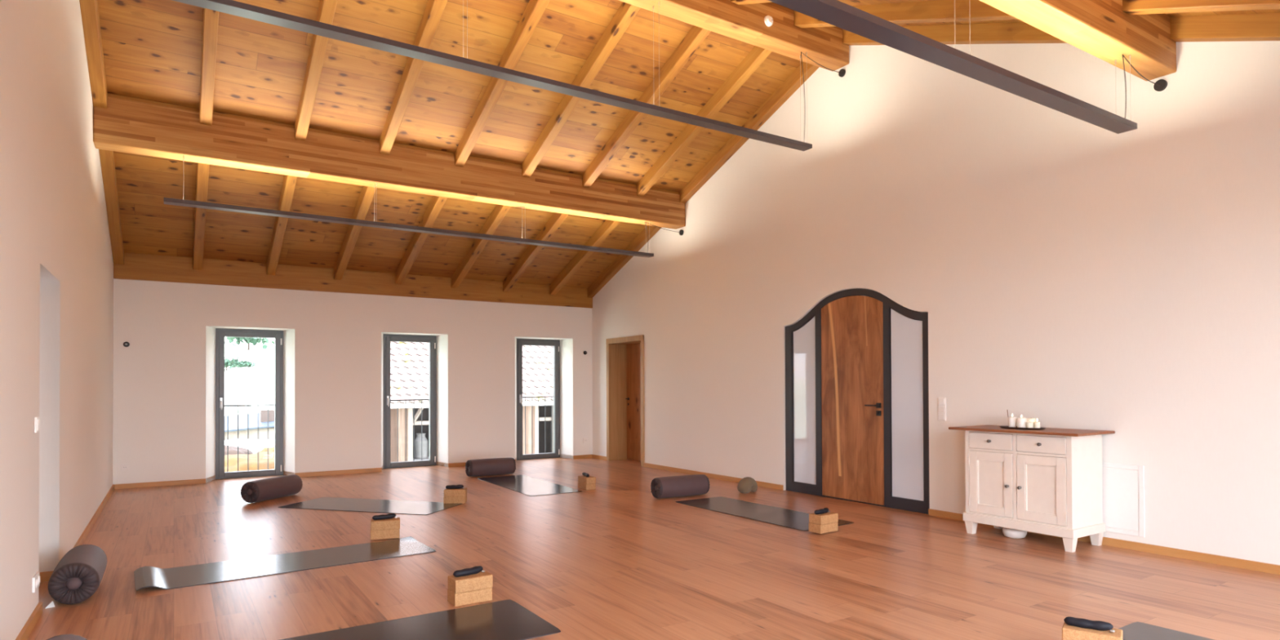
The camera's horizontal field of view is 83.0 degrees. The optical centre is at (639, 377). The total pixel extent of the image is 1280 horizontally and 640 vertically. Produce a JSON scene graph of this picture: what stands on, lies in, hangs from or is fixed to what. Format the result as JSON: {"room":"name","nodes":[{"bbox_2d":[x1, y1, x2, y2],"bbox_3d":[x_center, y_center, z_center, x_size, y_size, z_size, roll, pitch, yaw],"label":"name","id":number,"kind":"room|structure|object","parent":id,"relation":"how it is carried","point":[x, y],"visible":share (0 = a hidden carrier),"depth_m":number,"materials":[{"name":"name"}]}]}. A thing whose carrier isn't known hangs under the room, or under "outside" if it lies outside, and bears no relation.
{"room":"exercise studio","nodes":[
{"label":"exercise studio","id":0,"kind":"room"},
{"bbox_2d":[0,0,113,639],"bbox_3d":[-3.610,-1.182,4.084,0.400,5.172,12.131,0,-1,-33],"label":"wall","id":1,"kind":"structure","parent":0,"point":[56,262],"depth_m":4.60,"materials":[{"name":"white paint"}]},
{"bbox_2d":[31,571,39,592],"bbox_3d":[-3.241,1.095,3.886,0.016,0.081,0.155,0,-1,-33],"label":"wall socket","id":2,"kind":"object","parent":1,"relation":"attached to","point":[36,579],"visible":1,"depth_m":3.84,"materials":[{"name":"white plastic"}]},
{"bbox_2d":[34,417,39,432],"bbox_3d":[-3.252,0.253,3.906,0.015,0.084,0.083,0,-1,-33],"label":"light switch","id":3,"kind":"object","parent":1,"relation":"attached to","point":[37,420],"visible":1,"depth_m":3.88,"materials":[{"name":"white plastic"}]},
{"bbox_2d":[15,484,114,639],"bbox_3d":[-3.593,1.274,4.065,0.418,0.060,11.131,0,-1,-33],"label":"baseboard","id":4,"kind":"structure","parent":1,"relation":"attached to","point":[29,625],"depth_m":4.66,"materials":[{"name":"brown wood"}]},
{"bbox_2d":[224,451,274,471],"bbox_3d":[-11.151,2.440,20.845,3.239,0.514,3.286,0,-1,13],"label":"pile","id":5,"kind":"object","parent":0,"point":[263,456],"visible":0.2,"depth_m":19.94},
{"bbox_2d":[112,278,592,484],"bbox_3d":[-3.771,-0.054,10.883,7.692,3.050,0.500,0,-1,-33],"label":"wall","id":6,"kind":"structure","parent":0,"point":[164,381],"depth_m":10.19,"materials":[{"name":"white paint"}]},
{"bbox_2d":[120,463,128,471],"bbox_3d":[-6.340,1.100,8.909,0.082,0.082,0.014,0,-1,-33],"label":"wall socket","id":7,"kind":"object","parent":6,"relation":"attached to","point":[124,467],"visible":1,"depth_m":8.90,"materials":[{"name":"white plastic"}]},
{"bbox_2d":[123,342,129,346],"bbox_3d":[-6.331,-0.414,8.921,0.066,0.066,0.036,0,-1,-33],"label":"wall speaker","id":8,"kind":"object","parent":6,"relation":"attached to","point":[125,344],"visible":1,"depth_m":8.91,"materials":[{"name":"black plastic"}]},
{"bbox_2d":[215,328,283,479],"bbox_3d":[-5.384,0.349,9.998,0.827,2.040,0.134,0,-1,-33],"label":"window","id":9,"kind":"structure","parent":6,"relation":"in","point":[220,333],"depth_m":9.95,"materials":[{"name":"grey metal"}]},
{"bbox_2d":[224,404,274,471],"bbox_3d":[-5.478,0.858,10.142,1.240,0.965,0.140,0,-1,-33],"label":"balcony railing","id":10,"kind":"object","parent":6,"relation":"attached to","point":[268,405],"visible":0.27,"depth_m":10.17,"materials":[{"name":"metal"}]},
{"bbox_2d":[112,453,591,488],"bbox_3d":[-3.731,1.340,10.814,6.692,0.060,0.406,0,-1,-33],"label":"baseboard","id":11,"kind":"structure","parent":6,"relation":"attached to","point":[126,486],"depth_m":10.01,"materials":[{"name":"brown wood"}]},
{"bbox_2d":[113,252,592,308],"bbox_3d":[-3.639,-1.377,10.683,6.692,0.331,0.045,0,-1,-33],"label":"ceiling beam","id":12,"kind":"structure","parent":6,"relation":"attached to","point":[136,266],"depth_m":10.19,"materials":[{"name":"brown wood"}]},
{"bbox_2d":[390,399,428,462],"bbox_3d":[-3.642,0.840,11.324,1.240,1.010,0.140,0,-1,-33],"label":"balcony railing","id":13,"kind":"object","parent":6,"relation":"attached to","point":[397,400],"visible":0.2,"depth_m":11.37,"materials":[{"name":"metal"}]},
{"bbox_2d":[382,333,436,468],"bbox_3d":[-3.548,0.353,11.180,0.813,2.040,0.134,0,-1,-33],"label":"window","id":14,"kind":"structure","parent":6,"relation":"in","point":[387,338],"depth_m":11.18,"materials":[{"name":"grey metal"}]},
{"bbox_2d":[522,395,553,453],"bbox_3d":[-1.825,0.835,12.493,1.240,1.030,0.140,0,-1,-33],"label":"balcony railing","id":15,"kind":"object","parent":6,"relation":"attached to","point":[544,397],"visible":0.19,"depth_m":12.53,"materials":[{"name":"metal"}]},
{"bbox_2d":[516,338,559,460],"bbox_3d":[-1.731,0.358,12.349,0.808,2.040,0.134,0,-1,-33],"label":"window","id":16,"kind":"structure","parent":6,"relation":"in","point":[555,344],"depth_m":12.37,"materials":[{"name":"grey metal"}]},
{"bbox_2d":[582,438,587,443],"bbox_3d":[-0.936,1.075,12.388,0.082,0.082,0.014,0,-1,-33],"label":"wall socket","id":17,"kind":"object","parent":6,"relation":"attached to","point":[584,440],"visible":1,"depth_m":12.38,"materials":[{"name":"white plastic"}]},
{"bbox_2d":[413,457,428,461],"bbox_3d":[-5.328,2.292,17.474,0.900,0.700,0.600,0,-1,-33],"label":"trough","id":18,"kind":"object","parent":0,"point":[427,459],"visible":0.03,"depth_m":17.29,"materials":[{"name":"white"}]},
{"bbox_2d":[414,432,427,458],"bbox_3d":[-5.297,1.632,17.502,0.320,0.620,0.320,0,-1,-33],"label":"milk can","id":19,"kind":"object","parent":18,"relation":"on","point":[418,440],"visible":0.9,"depth_m":17.38,"materials":[{"name":"grey metal"}]},
{"bbox_2d":[390,341,553,462],"bbox_3d":[-3.007,-0.494,21.667,11.990,6.336,6.584,0,-1,-33],"label":"neighboring building","id":20,"kind":"structure","parent":0,"point":[409,361],"depth_m":18.29,"materials":[{"name":"tile"}]},
{"bbox_2d":[26,457,1279,639],"bbox_3d":[-0.653,1.373,6.170,8.342,0.120,11.891,0,-1,-33],"label":"floor","id":21,"kind":"structure","parent":0,"point":[615,560],"depth_m":4.89,"materials":[{"name":"brown wood"}]},
{"bbox_2d":[45,600,54,608],"bbox_3d":[-3.350,1.287,4.106,0.027,0.031,0.040,-1,-1,31],"label":"label","id":22,"kind":"object","parent":21,"relation":"on","point":[51,604],"visible":1,"depth_m":4.11,"materials":[{"name":"white plastic"}]},
{"bbox_2d":[46,634,87,639],"bbox_3d":[-2.203,1.163,2.707,0.244,0.243,0.661,0,-1,-33],"label":"bolster","id":23,"kind":"object","parent":21,"relation":"on","point":[64,637],"visible":1,"depth_m":2.93,"materials":[{"name":"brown fabric"}]},
{"bbox_2d":[48,544,106,604],"bbox_3d":[-3.410,1.184,4.403,0.244,0.243,0.663,0,-1,-33],"label":"bolster","id":24,"kind":"object","parent":21,"relation":"on","point":[79,573],"visible":1,"depth_m":4.17,"materials":[{"name":"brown fabric"}]},
{"bbox_2d":[240,474,302,502],"bbox_3d":[-4.091,1.226,8.062,0.236,0.235,0.722,0,-1,15],"label":"bolster","id":25,"kind":"object","parent":21,"relation":"on","point":[256,491],"visible":1,"depth_m":7.92,"materials":[{"name":"brown fabric"}]},
{"bbox_2d":[133,536,435,591],"bbox_3d":[-2.462,1.290,5.155,1.865,0.039,0.600,0,-1,-36],"label":"yoga mat","id":26,"kind":"object","parent":21,"relation":"on","point":[245,568],"visible":1,"depth_m":5.06,"materials":[{"name":"rubber"}]},
{"bbox_2d":[277,497,462,515],"bbox_3d":[-2.809,1.332,7.565,1.745,0.005,0.700,0,-1,16],"label":"yoga mat","id":27,"kind":"object","parent":21,"relation":"on","point":[370,505],"visible":1,"depth_m":7.52,"materials":[{"name":"rubber"}]},
{"bbox_2d":[370,528,399,539],"bbox_3d":[-2.091,1.273,5.940,0.225,0.074,0.130,0,-1,-19],"label":"block","id":28,"kind":"object","parent":21,"relation":"on","point":[393,533],"visible":0.77,"depth_m":5.88,"materials":[{"name":"beige wood"}]},
{"bbox_2d":[370,517,399,530],"bbox_3d":[-2.089,1.198,5.941,0.225,0.074,0.130,0,-1,-19],"label":"block","id":29,"kind":"object","parent":28,"relation":"on","point":[392,523],"visible":0.98,"depth_m":5.88,"materials":[{"name":"beige wood"}]},
{"bbox_2d":[372,513,396,519],"bbox_3d":[-2.099,1.140,5.949,0.194,0.041,0.045,0,-1,-31],"label":"pillow","id":30,"kind":"object","parent":29,"relation":"on","point":[388,516],"visible":1,"depth_m":5.93,"materials":[{"name":"fabric"}]},
{"bbox_2d":[280,599,560,639],"bbox_3d":[-1.349,1.286,3.439,1.850,0.005,0.660,0,-1,-33],"label":"yoga mat","id":31,"kind":"object","parent":21,"relation":"on","point":[504,620],"visible":1,"depth_m":3.73,"materials":[{"name":"rubber"}]},
{"bbox_2d":[443,495,466,503],"bbox_3d":[-1.971,1.296,7.729,0.225,0.074,0.130,0,-1,-5],"label":"block","id":32,"kind":"object","parent":21,"relation":"on","point":[451,500],"visible":0.88,"depth_m":7.67,"materials":[{"name":"beige wood"}]},
{"bbox_2d":[444,488,466,497],"bbox_3d":[-1.969,1.221,7.730,0.225,0.074,0.130,0,-1,-5],"label":"block","id":33,"kind":"object","parent":32,"relation":"on","point":[461,491],"visible":1,"depth_m":7.67,"materials":[{"name":"beige wood"}]},
{"bbox_2d":[445,484,464,488],"bbox_3d":[-1.980,1.163,7.736,0.194,0.041,0.045,0,-1,-9],"label":"pillow","id":34,"kind":"object","parent":33,"relation":"on","point":[448,486],"visible":1,"depth_m":7.72,"materials":[{"name":"fabric"}]},
{"bbox_2d":[447,587,492,606],"bbox_3d":[-0.988,1.257,4.202,0.225,0.074,0.130,0,-1,-34],"label":"block","id":35,"kind":"object","parent":21,"relation":"on","point":[484,594],"visible":0.84,"depth_m":4.14,"materials":[{"name":"beige wood"}]},
{"bbox_2d":[448,570,493,593],"bbox_3d":[-0.985,1.183,4.203,0.225,0.074,0.130,0,-1,-34],"label":"block","id":36,"kind":"object","parent":35,"relation":"on","point":[480,580],"visible":0.91,"depth_m":4.15,"materials":[{"name":"beige wood"}]},
{"bbox_2d":[453,565,484,577],"bbox_3d":[-0.995,1.124,4.211,0.194,0.041,0.045,0,-1,-42],"label":"pillow","id":37,"kind":"object","parent":36,"relation":"on","point":[467,571],"visible":1,"depth_m":4.19,"materials":[{"name":"fabric"}]},
{"bbox_2d":[465,457,515,476],"bbox_3d":[-2.077,1.238,10.083,0.688,0.235,0.236,0,-1,-32],"label":"bolster","id":38,"kind":"object","parent":21,"relation":"on","point":[493,466],"visible":1,"depth_m":9.98,"materials":[{"name":"brown fabric"}]},
{"bbox_2d":[477,475,582,496],"bbox_3d":[-1.434,1.342,9.128,0.665,0.005,1.860,0,-1,-31],"label":"yoga mat","id":39,"kind":"object","parent":21,"relation":"on","point":[523,484],"visible":1,"depth_m":9.02,"materials":[{"name":"rubber"}]},
{"bbox_2d":[577,482,595,490],"bbox_3d":[-0.642,1.300,8.728,0.130,0.074,0.225,0,-1,-31],"label":"block","id":40,"kind":"object","parent":21,"relation":"on","point":[581,486],"visible":0.87,"depth_m":8.64,"materials":[{"name":"beige wood"}]},
{"bbox_2d":[577,475,595,484],"bbox_3d":[-0.640,1.226,8.729,0.130,0.074,0.225,0,-1,-31],"label":"block","id":41,"kind":"object","parent":40,"relation":"on","point":[584,479],"visible":0.88,"depth_m":8.65,"materials":[{"name":"beige wood"}]},
{"bbox_2d":[582,472,589,476],"bbox_3d":[-0.650,1.167,8.741,0.050,0.041,0.195,0,-1,-25],"label":"pillow","id":42,"kind":"object","parent":41,"relation":"on","point":[583,473],"visible":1,"depth_m":8.70,"materials":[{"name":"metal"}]},
{"bbox_2d":[650,474,710,497],"bbox_3d":[0.454,1.212,8.114,0.688,0.231,0.232,0,-1,-29],"label":"bolster","id":43,"kind":"object","parent":21,"relation":"on","point":[696,484],"visible":1,"depth_m":8.01,"materials":[{"name":"brown fabric"}]},
{"bbox_2d":[737,476,757,493],"bbox_3d":[1.249,1.238,8.393,0.243,0.177,0.189,0,-1,-35],"label":"cushion","id":44,"kind":"object","parent":21,"relation":"on","point":[747,484],"visible":1,"depth_m":8.32,"materials":[{"name":"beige fabric"}]},
{"bbox_2d":[675,496,853,531],"bbox_3d":[1.154,1.310,7.113,0.645,0.011,1.860,0,-1,-34],"label":"yoga mat","id":45,"kind":"object","parent":21,"relation":"on","point":[778,516],"visible":0.91,"depth_m":7.08,"materials":[{"name":"grey rubber"}]},
{"bbox_2d":[808,521,838,533],"bbox_3d":[1.554,1.261,6.131,0.225,0.074,0.130,0,-1,-36],"label":"block","id":46,"kind":"object","parent":21,"relation":"on","point":[829,527],"visible":0.86,"depth_m":6.07,"materials":[{"name":"beige wood"}]},
{"bbox_2d":[808,511,838,524],"bbox_3d":[1.556,1.186,6.132,0.225,0.074,0.130,0,-1,-36],"label":"block","id":47,"kind":"object","parent":46,"relation":"on","point":[827,517],"visible":0.86,"depth_m":6.08,"materials":[{"name":"beige wood"}]},
{"bbox_2d":[813,507,830,514],"bbox_3d":[1.547,1.128,6.138,0.195,0.041,0.050,0,-1,-42],"label":"pillow","id":48,"kind":"object","parent":47,"relation":"on","point":[824,510],"visible":1,"depth_m":6.10,"materials":[{"name":"fabric"}]},
{"bbox_2d":[1002,527,1026,538],"bbox_3d":[3.045,1.257,5.880,0.180,0.078,0.180,0,-1,-33],"label":"bowl","id":49,"kind":"object","parent":21,"relation":"on","point":[1008,532],"visible":0.79,"depth_m":5.81,"materials":[{"name":"ceramic"}]},
{"bbox_2d":[948,425,1115,552],"bbox_3d":[3.119,0.852,5.816,0.560,0.886,1.043,0,-1,-33],"label":"base cabinet","id":50,"kind":"object","parent":21,"relation":"on","point":[1048,481],"visible":1,"depth_m":5.58,"materials":[{"name":"beige paint"}]},
{"bbox_2d":[999,426,1046,430],"bbox_3d":[3.073,0.401,5.820,0.200,0.016,0.370,0,-1,-33],"label":"tray","id":51,"kind":"object","parent":50,"relation":"on","point":[1003,427],"visible":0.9,"depth_m":5.74,"materials":[{"name":"metal"}]},
{"bbox_2d":[1007,413,1017,426],"bbox_3d":[3.030,0.347,5.888,0.068,0.116,0.068,0,-1,-33],"label":"candle","id":52,"kind":"object","parent":51,"relation":"on","point":[1012,421],"visible":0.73,"depth_m":5.86,"materials":[{"name":"white wax"}]},
{"bbox_2d":[1017,417,1026,427],"bbox_3d":[3.064,0.360,5.808,0.068,0.088,0.068,0,-1,-33],"label":"candle","id":53,"kind":"object","parent":51,"relation":"on","point":[1020,421],"visible":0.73,"depth_m":5.78,"materials":[{"name":"white wax"}]},
{"bbox_2d":[1025,422,1033,427],"bbox_3d":[3.094,0.374,5.751,0.053,0.058,0.052,0,-1,-33],"label":"candle","id":54,"kind":"object","parent":51,"relation":"on","point":[1028,424],"visible":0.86,"depth_m":5.73,"materials":[{"name":"beige wax"}]},
{"bbox_2d":[1026,417,1035,427],"bbox_3d":[3.138,0.360,5.809,0.068,0.086,0.068,0,-1,-33],"label":"candle","id":55,"kind":"object","parent":51,"relation":"on","point":[1028,420],"visible":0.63,"depth_m":5.78,"materials":[{"name":"beige wax"}]},
{"bbox_2d":[1034,418,1039,427],"bbox_3d":[3.155,0.362,5.749,0.044,0.082,0.044,0,-1,-33],"label":"candle","id":56,"kind":"object","parent":51,"relation":"on","point":[1037,424],"visible":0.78,"depth_m":5.73,"materials":[{"name":"beige wax"}]},
{"bbox_2d":[1117,621,1213,639],"bbox_3d":[2.832,1.264,2.848,0.655,0.005,1.820,0,-1,-34],"label":"yoga mat","id":57,"kind":"object","parent":21,"relation":"on","point":[1137,630],"visible":0.79,"depth_m":3.59,"materials":[{"name":"grey rubber"}]},
{"bbox_3d":[2.026,1.236,3.245,0.225,0.074,0.130,-1,-1,36],"label":"block","id":58,"kind":"object","parent":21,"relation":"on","visible":0},
{"bbox_2d":[1062,622,1122,639],"bbox_3d":[2.028,1.162,3.245,0.225,0.074,0.130,-1,-1,35],"label":"block","id":59,"kind":"object","parent":58,"relation":"on","point":[1068,632],"visible":0.82,"depth_m":3.21,"materials":[{"name":"beige wood"}]},
{"bbox_2d":[1063,616,1115,632],"bbox_3d":[2.015,1.103,3.250,0.194,0.041,0.045,-1,-1,36],"label":"pillow","id":60,"kind":"object","parent":59,"relation":"on","point":[1078,622],"visible":1,"depth_m":3.23,"materials":[{"name":"fabric"}]},
{"bbox_2d":[97,0,1279,288],"bbox_3d":[-0.633,-2.589,6.017,7.592,2.583,12.631,0,-1,-33],"label":"ceiling","id":61,"kind":"structure","parent":0,"point":[152,49],"depth_m":7.85,"materials":[{"name":"brown wood"}]},
{"bbox_2d":[79,0,124,264],"bbox_3d":[-4.904,-2.585,6.566,0.104,2.328,5.546,0,-1,-33],"label":"rafter","id":62,"kind":"object","parent":61,"relation":"attached to","point":[89,8],"visible":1,"depth_m":6.51,"materials":[{"name":"brown wood"}]},
{"bbox_2d":[193,8,218,270],"bbox_3d":[-4.207,-2.583,7.014,0.104,2.328,5.546,0,-1,-33],"label":"rafter","id":63,"kind":"object","parent":61,"relation":"attached to","point":[211,17],"visible":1,"depth_m":6.83,"materials":[{"name":"brown wood"}]},
{"bbox_2d":[266,0,337,275],"bbox_3d":[-3.497,-2.581,7.471,0.104,2.328,5.546,0,-1,-33],"label":"rafter","id":64,"kind":"object","parent":61,"relation":"attached to","point":[326,8],"visible":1,"depth_m":7.16,"materials":[{"name":"brown wood"}]},
{"bbox_2d":[93,96,685,229],"bbox_3d":[-2.233,-2.363,8.502,6.692,0.440,0.235,0,-1,-33],"label":"roof beam","id":65,"kind":"structure","parent":61,"relation":"attached to","point":[126,126],"depth_m":7.83,"materials":[{"name":"brown wood"}]},
{"bbox_2d":[106,93,679,194],"bbox_3d":[-2.186,-2.606,8.430,6.692,0.054,0.020,0,-1,-33],"label":"trim","id":66,"kind":"structure","parent":65,"relation":"attached to","point":[108,94],"depth_m":7.79,"materials":[{"name":"brown wood"}]},
{"bbox_2d":[164,155,683,257],"bbox_3d":[-1.982,-1.909,8.609,6.152,0.469,0.120,0,-1,-33],"label":"linear pendant light","id":67,"kind":"object","parent":65,"relation":"hanging from","point":[168,201],"visible":1,"depth_m":8.06,"materials":[{"name":"metal"}]},
{"bbox_2d":[333,0,447,279],"bbox_3d":[-2.784,-2.579,7.930,0.104,2.328,5.546,0,-1,-33],"label":"rafter","id":68,"kind":"object","parent":61,"relation":"attached to","point":[434,9],"visible":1,"depth_m":7.45,"materials":[{"name":"brown wood"}]},
{"bbox_2d":[395,0,550,284],"bbox_3d":[-2.073,-2.578,8.387,0.104,2.328,5.546,0,-1,-33],"label":"rafter","id":69,"kind":"object","parent":61,"relation":"attached to","point":[534,11],"visible":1,"depth_m":7.73,"materials":[{"name":"brown wood"}]},
{"bbox_2d":[451,1,640,288],"bbox_3d":[-1.367,-2.576,8.842,0.104,2.328,5.546,0,-1,-33],"label":"rafter","id":70,"kind":"object","parent":61,"relation":"attached to","point":[626,12],"visible":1,"depth_m":8.07,"materials":[{"name":"brown wood"}]},
{"bbox_2d":[502,25,710,292],"bbox_3d":[-0.660,-2.574,9.296,0.104,2.328,5.546,0,-1,-33],"label":"rafter","id":71,"kind":"object","parent":61,"relation":"attached to","point":[696,35],"visible":0.76,"depth_m":8.53,"materials":[{"name":"brown wood"}]},
{"bbox_2d":[549,45,771,295],"bbox_3d":[0.037,-2.572,9.746,0.104,2.328,5.546,0,-1,-33],"label":"rafter","id":72,"kind":"object","parent":61,"relation":"attached to","point":[757,55],"visible":0.65,"depth_m":9.02,"materials":[{"name":"brown wood"}]},
{"bbox_2d":[587,62,819,297],"bbox_3d":[0.636,-2.571,10.131,0.104,2.328,5.546,0,-1,-33],"label":"rafter","id":73,"kind":"object","parent":61,"relation":"attached to","point":[792,83],"visible":0.65,"depth_m":9.43,"materials":[{"name":"brown wood"}]},
{"bbox_2d":[618,0,848,71],"bbox_3d":[-0.636,-3.545,6.026,6.692,0.368,0.231,0,-1,-33],"label":"roof beam","id":74,"kind":"structure","parent":61,"relation":"attached to","point":[824,46],"depth_m":7.11,"materials":[{"name":"brown wood"}]},
{"bbox_2d":[172,0,845,151],"bbox_3d":[-0.395,-2.868,6.146,6.152,0.984,0.120,0,-1,-33],"label":"linear pendant light","id":75,"kind":"object","parent":74,"relation":"hanging from","point":[228,6],"visible":1,"depth_m":5.57,"materials":[{"name":"metal"}]},
{"bbox_2d":[764,15,773,26],"bbox_3d":[1.268,-3.502,7.088,0.104,0.104,0.043,0,-1,-33],"label":"smoke detector","id":76,"kind":"object","parent":74,"relation":"attached to","point":[768,20],"visible":1,"depth_m":7.08,"materials":[{"name":"white plastic"}]},
{"bbox_2d":[730,0,772,4],"bbox_3d":[2.340,-2.631,4.633,0.104,2.328,5.545,0,-1,-33],"label":"rafter","id":77,"kind":"object","parent":61,"relation":"attached to","point":[735,2],"visible":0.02,"depth_m":6.70,"materials":[{"name":"brown wood"}]},
{"bbox_2d":[794,0,1279,27],"bbox_3d":[3.038,-2.630,5.083,0.104,2.328,5.545,0,-1,-33],"label":"rafter","id":78,"kind":"object","parent":61,"relation":"attached to","point":[935,11],"visible":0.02,"depth_m":5.67,"materials":[{"name":"brown wood"}]},
{"bbox_2d":[842,13,1279,45],"bbox_3d":[3.637,-2.628,5.468,0.104,2.328,5.545,0,-1,-33],"label":"rafter","id":79,"kind":"object","parent":61,"relation":"attached to","point":[1264,26],"visible":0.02,"depth_m":5.15,"materials":[{"name":"brown wood"}]},
{"bbox_2d":[979,0,1176,80],"bbox_3d":[0.997,-2.425,3.482,6.692,0.440,0.197,0,-1,-33],"label":"roof beam","id":80,"kind":"structure","parent":61,"relation":"attached to","point":[1100,28],"depth_m":4.73,"materials":[{"name":"brown wood"}]},
{"bbox_2d":[768,0,1167,133],"bbox_3d":[1.227,-1.956,3.623,6.152,0.497,0.120,0,-1,-33],"label":"linear pendant light","id":81,"kind":"object","parent":80,"relation":"hanging from","point":[837,13],"visible":1,"depth_m":3.91,"materials":[{"name":"metal"}]},
{"bbox_2d":[591,40,1279,564],"bbox_3d":[2.362,-1.167,7.927,0.420,5.172,12.131,0,-1,-33],"label":"wall","id":82,"kind":"structure","parent":0,"point":[1067,271],"depth_m":6.17,"materials":[{"name":"white paint"}]},
{"bbox_2d":[605,334,644,466],"bbox_3d":[-0.086,0.355,11.675,0.405,2.020,1.130,0,-1,-33],"label":"door","id":83,"kind":"structure","parent":82,"relation":"in","point":[624,355],"depth_m":12.04,"materials":[{"name":"brown wood"}]},
{"bbox_2d":[785,288,929,514],"bbox_3d":[2.252,0.184,7.757,0.128,2.268,1.944,0,-1,-33],"label":"door","id":84,"kind":"structure","parent":82,"relation":"in","point":[857,392],"depth_m":7.68,"materials":[{"name":"brown wood"}]},
{"bbox_2d":[591,454,1279,574],"bbox_3d":[2.188,1.288,7.785,0.018,0.060,11.131,0,-1,-33],"label":"baseboard","id":85,"kind":"structure","parent":82,"relation":"attached to","point":[1172,552],"depth_m":5.38,"materials":[{"name":"brown wood"}]},
{"bbox_2d":[937,397,946,421],"bbox_3d":[2.836,0.294,6.784,0.015,0.213,0.079,0,-1,-33],"label":"light switch","id":86,"kind":"object","parent":82,"relation":"attached to","point":[941,401],"visible":1,"depth_m":6.78,"materials":[{"name":"white plastic"}]},
{"bbox_2d":[1102,462,1144,537],"bbox_3d":[3.601,0.921,5.601,0.014,0.530,0.536,0,-1,-33],"label":"access panel","id":87,"kind":"object","parent":82,"relation":"attached to","point":[1123,490],"visible":0.55,"depth_m":5.49,"materials":[{"name":"white paint"}]},
{"label":"outside","id":88,"kind":"structure","parent":0,"visible":0},
{"bbox_2d":[224,337,275,453],"bbox_3d":[-28.981,-2.552,72.763,150.000,12.236,130.000,0,-1,-33],"label":"sky","id":89,"kind":"structure","parent":88,"point":[243,385],"depth_m":59.82,"materials":[{"name":"white"}]},
{"bbox_2d":[224,354,239,370],"bbox_3d":[-37.806,-1.300,66.111,2.137,1.890,2.203,0,-1,-33],"label":"tree","id":90,"kind":"object","parent":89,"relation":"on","point":[228,362],"visible":0.59,"depth_m":65.95,"materials":[{"name":"green plant"}]},
{"bbox_2d":[224,444,253,455],"bbox_3d":[-14.159,2.510,24.616,1.803,0.470,2.139,0,-1,-33],"label":"pile","id":91,"kind":"object","parent":89,"relation":"on","point":[233,450],"visible":0.18,"depth_m":24.34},
{"bbox_2d":[231,359,256,367],"bbox_3d":[-38.056,-1.273,69.439,2.226,1.105,2.189,0,-1,-33],"label":"tree","id":92,"kind":"object","parent":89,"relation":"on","point":[242,363],"visible":0.77,"depth_m":69.06,"materials":[{"name":"green plant"}]},
{"bbox_2d":[226,337,269,350],"bbox_3d":[-47.665,-5.015,88.186,5.089,4.628,5.062,0,-1,-33],"label":"tree","id":93,"kind":"object","parent":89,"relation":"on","point":[253,340],"visible":0.37,"depth_m":87.80,"materials":[{"name":"green plant"}]},
{"bbox_2d":[224,409,274,440],"bbox_3d":[-17.659,2.145,34.455,6.400,1.420,3.700,0,-1,-33],"label":"shed","id":94,"kind":"object","parent":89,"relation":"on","point":[263,415],"visible":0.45,"depth_m":33.06,"materials":[{"name":"metal"}]},
{"bbox_2d":[224,438,274,453],"bbox_3d":[-15.236,2.570,28.026,5.607,0.426,3.446,0,-1,-33],"label":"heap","id":95,"kind":"object","parent":89,"relation":"on","point":[253,443],"visible":0.23,"depth_m":27.51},
{"bbox_2d":[256,445,274,453],"bbox_3d":[-12.430,2.515,24.898,1.346,0.454,1.766,0,-1,-33],"label":"pile","id":96,"kind":"object","parent":89,"relation":"on","point":[264,449],"visible":0.07,"depth_m":24.56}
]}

